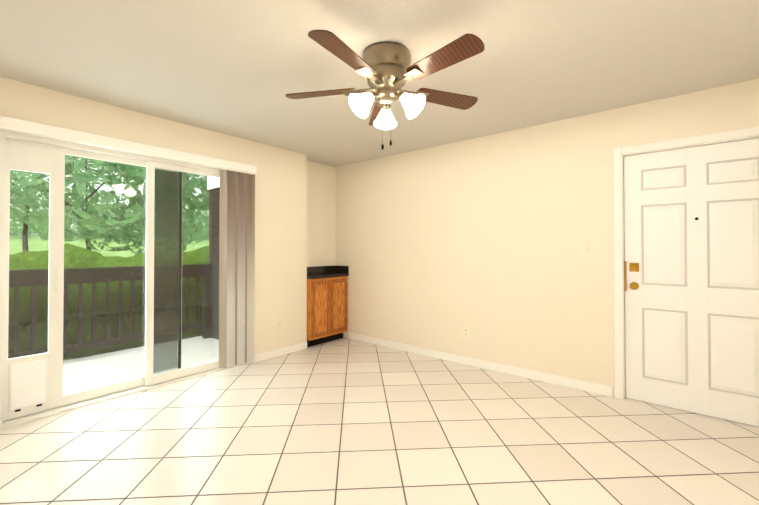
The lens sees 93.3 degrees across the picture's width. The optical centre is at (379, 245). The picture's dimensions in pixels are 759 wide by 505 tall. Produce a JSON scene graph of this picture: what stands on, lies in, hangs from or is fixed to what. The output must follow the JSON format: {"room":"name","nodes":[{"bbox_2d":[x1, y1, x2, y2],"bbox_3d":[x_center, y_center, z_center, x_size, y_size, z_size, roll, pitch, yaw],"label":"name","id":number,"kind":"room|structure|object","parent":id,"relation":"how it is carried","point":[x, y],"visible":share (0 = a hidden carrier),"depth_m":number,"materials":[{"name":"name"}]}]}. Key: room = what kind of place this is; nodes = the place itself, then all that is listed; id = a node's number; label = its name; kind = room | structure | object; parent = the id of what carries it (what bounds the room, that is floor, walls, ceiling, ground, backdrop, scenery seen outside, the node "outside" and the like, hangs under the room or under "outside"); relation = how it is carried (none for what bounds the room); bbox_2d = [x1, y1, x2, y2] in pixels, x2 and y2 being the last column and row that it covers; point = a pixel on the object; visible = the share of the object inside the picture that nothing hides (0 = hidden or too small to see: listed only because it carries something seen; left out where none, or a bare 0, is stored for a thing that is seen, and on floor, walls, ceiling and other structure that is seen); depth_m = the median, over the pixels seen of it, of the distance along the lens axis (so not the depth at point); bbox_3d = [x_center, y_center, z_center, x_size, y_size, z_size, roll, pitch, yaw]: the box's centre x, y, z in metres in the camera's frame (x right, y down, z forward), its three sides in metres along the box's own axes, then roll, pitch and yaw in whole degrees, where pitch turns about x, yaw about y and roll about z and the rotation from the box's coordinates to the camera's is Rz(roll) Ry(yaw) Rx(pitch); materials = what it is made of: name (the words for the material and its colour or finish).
{"room":"empty living room","nodes":[
{"label":"empty living room","id":0,"kind":"room"},
{"bbox_2d":[0,77,306,363],"bbox_3d":[-1.827,0.066,3.541,0.150,2.440,2.681,0,-1,39],"label":"wall","id":1,"kind":"structure","parent":0,"point":[280,233],"depth_m":4.02,"materials":[{"name":"beige paint"}]},
{"bbox_2d":[0,130,245,428],"bbox_3d":[-2.095,0.242,3.233,0.115,2.080,1.870,0,-1,39],"label":"sliding glass door","id":2,"kind":"structure","parent":1,"relation":"in","point":[31,387],"depth_m":2.89,"materials":[{"name":"white metal"}]},
{"bbox_2d":[0,116,256,173],"bbox_3d":[-2.002,-0.830,3.155,0.078,0.080,1.999,0,-1,39],"label":"valance","id":3,"kind":"object","parent":1,"relation":"attached to","point":[39,129],"visible":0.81,"depth_m":2.90,"materials":[{"name":"white"}]},
{"bbox_2d":[219,168,254,367],"bbox_3d":[-1.489,0.231,3.761,0.066,2.025,0.363,0,-1,39],"label":"vertical blinds","id":4,"kind":"object","parent":3,"relation":"hanging from","point":[237,269],"visible":1,"depth_m":3.73,"materials":[{"name":"fabric"}]},
{"bbox_2d":[248,342,306,363],"bbox_3d":[-1.171,1.250,4.199,0.013,0.085,0.811,0,-1,39],"label":"baseboard","id":5,"kind":"structure","parent":1,"relation":"attached to","point":[297,347],"depth_m":4.18,"materials":[{"name":"white wood"}]},
{"bbox_2d":[277,318,281,328],"bbox_3d":[-1.170,0.918,4.204,0.010,0.114,0.070,0,-1,39],"label":"outlet","id":6,"kind":"object","parent":1,"relation":"attached to","point":[279,323],"visible":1,"depth_m":4.20,"materials":[{"name":"beige plastic"}]},
{"bbox_2d":[307,160,335,266],"bbox_3d":[-0.864,0.081,5.027,0.150,2.440,0.839,0,-1,39],"label":"wall","id":7,"kind":"structure","parent":0,"point":[321,214],"depth_m":4.98,"materials":[{"name":"beige paint"}]},
{"bbox_2d":[0,337,758,504],"bbox_3d":[0.057,1.321,2.080,4.900,0.100,4.200,0,-1,39],"label":"floor","id":8,"kind":"structure","parent":0,"point":[343,421],"depth_m":2.29,"materials":[{"name":"tile"}]},
{"bbox_2d":[307,265,348,346],"bbox_3d":[-0.746,0.792,4.826,0.272,1.015,0.683,0,-1,39],"label":"bar cabinet","id":9,"kind":"object","parent":8,"relation":"on","point":[327,303],"visible":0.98,"depth_m":4.74,"materials":[{"name":"brown wood"}]},
{"bbox_2d":[0,0,758,166],"bbox_3d":[-0.020,-1.219,2.170,5.100,0.100,4.200,0,-1,39],"label":"ceiling","id":10,"kind":"structure","parent":0,"point":[239,68],"depth_m":2.24,"materials":[{"name":"grey paint"}]},
{"bbox_2d":[285,30,484,149],"bbox_3d":[0.046,-0.876,2.154,1.254,0.586,1.253,0,-1,39],"label":"ceiling fan","id":11,"kind":"object","parent":10,"relation":"hanging from","point":[384,67],"visible":1,"depth_m":2.09,"materials":[{"name":"brown wood"}]},
{"bbox_2d":[336,79,758,396],"bbox_3d":[1.113,0.069,3.847,4.404,2.440,0.150,0,-1,39],"label":"wall","id":12,"kind":"structure","parent":0,"point":[440,247],"depth_m":3.60,"materials":[{"name":"beige paint"}]},
{"bbox_2d":[463,327,468,337],"bbox_3d":[0.937,0.939,3.878,0.070,0.114,0.010,0,-1,39],"label":"outlet","id":13,"kind":"object","parent":12,"relation":"attached to","point":[465,332],"visible":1,"depth_m":3.87,"materials":[{"name":"beige plastic"}]},
{"bbox_2d":[349,333,611,396],"bbox_3d":[0.771,1.248,4.011,3.099,0.085,0.013,0,-1,39],"label":"baseboard","id":14,"kind":"structure","parent":12,"relation":"attached to","point":[600,389],"depth_m":3.66,"materials":[{"name":"white wood"}]},
{"bbox_2d":[581,242,589,254],"bbox_3d":[1.817,0.027,3.158,0.070,0.114,0.018,0,-1,39],"label":"light switch","id":15,"kind":"object","parent":12,"relation":"attached to","point":[585,248],"visible":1,"depth_m":3.16,"materials":[{"name":"beige plastic"}]},
{"bbox_2d":[613,127,758,399],"bbox_3d":[2.434,0.226,2.748,1.054,2.102,0.166,0,-1,39],"label":"door frame","id":16,"kind":"structure","parent":12,"relation":"attached to","point":[619,153],"depth_m":2.99,"materials":[{"name":"white wood"}]},
{"bbox_2d":[624,138,758,425],"bbox_3d":[2.398,0.258,2.707,0.914,2.022,0.119,0,-1,39],"label":"entry door","id":17,"kind":"structure","parent":12,"relation":"in","point":[691,261],"depth_m":2.73,"materials":[{"name":"white wood"}]},
{"label":"outside","id":18,"kind":"structure","parent":0,"visible":0},
{"bbox_2d":[209,188,219,339],"bbox_3d":[-0.831,-1.286,6.243,1.305,5.800,3.640,0,-1,39],"label":"wall","id":19,"kind":"structure","parent":18,"point":[214,228],"depth_m":5.13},
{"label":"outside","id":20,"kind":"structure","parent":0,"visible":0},
{"bbox_2d":[9,159,208,256],"bbox_3d":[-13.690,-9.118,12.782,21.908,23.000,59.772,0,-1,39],"label":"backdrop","id":21,"kind":"structure","parent":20,"point":[44,243],"depth_m":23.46,"materials":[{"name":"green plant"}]},
{"bbox_2d":[63,336,218,394],"bbox_3d":[-3.978,1.356,2.329,1.650,0.115,6.360,0,-1,39],"label":"floor","id":22,"kind":"structure","parent":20,"point":[104,380],"depth_m":4.00,"materials":[{"name":"concrete"}]},
{"bbox_2d":[8,264,211,357],"bbox_3d":[-4.444,0.775,2.784,0.090,1.065,6.260,0,-1,39],"label":"balcony railing","id":23,"kind":"object","parent":22,"relation":"on","point":[94,303],"depth_m":4.22,"materials":[{"name":"brown wood"}]},
{"bbox_3d":[-27.523,1.766,20.808,58.200,0.100,90.000,0,-1,39],"label":"lawn","id":24,"kind":"structure","parent":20,"visible":0},
{"bbox_2d":[10,158,95,251],"bbox_3d":[-16.015,-2.720,17.387,7.201,8.914,5.412,0,-1,39],"label":"tree","id":25,"kind":"object","parent":24,"relation":"on","point":[24,236],"depth_m":16.93,"materials":[{"name":"green plant"}]},
{"bbox_2d":[10,155,202,254],"bbox_3d":[-9.498,-1.567,12.797,4.758,6.502,5.776,0,-1,39],"label":"tree","id":26,"kind":"object","parent":24,"relation":"on","point":[104,165],"depth_m":11.86,"materials":[{"name":"green plant"}]},
{"bbox_2d":[8,243,208,358],"bbox_3d":[-4.801,0.952,4.959,1.801,1.977,13.715,0,-1,39],"label":"hedge","id":27,"kind":"object","parent":24,"relation":"on","point":[88,264],"depth_m":4.99,"materials":[{"name":"green plant"}]},
{"bbox_2d":[65,156,208,243],"bbox_3d":[-12.085,-2.009,17.482,6.324,7.531,6.591,0,-1,39],"label":"tree","id":28,"kind":"object","parent":24,"relation":"on","point":[191,220],"depth_m":17.57,"materials":[{"name":"green plant"}]},
{"bbox_2d":[130,172,208,236],"bbox_3d":[-6.777,-1.406,16.115,6.205,6.293,7.266,0,-1,39],"label":"tree","id":29,"kind":"object","parent":24,"relation":"on","point":[190,195],"depth_m":13.97,"materials":[{"name":"green plant"}]},
{"bbox_3d":[-4.666,-1.441,1.954,2.200,0.180,7.860,0,-1,39],"label":"roof","id":30,"kind":"structure","parent":0,"visible":0},
{"bbox_2d":[207,176,219,189],"bbox_3d":[-1.920,-1.072,4.763,1.530,0.500,0.024,0,-1,39],"label":"soffit beam","id":31,"kind":"structure","parent":30,"relation":"attached to","point":[212,182],"depth_m":5.13,"materials":[{"name":"white"}]}
]}

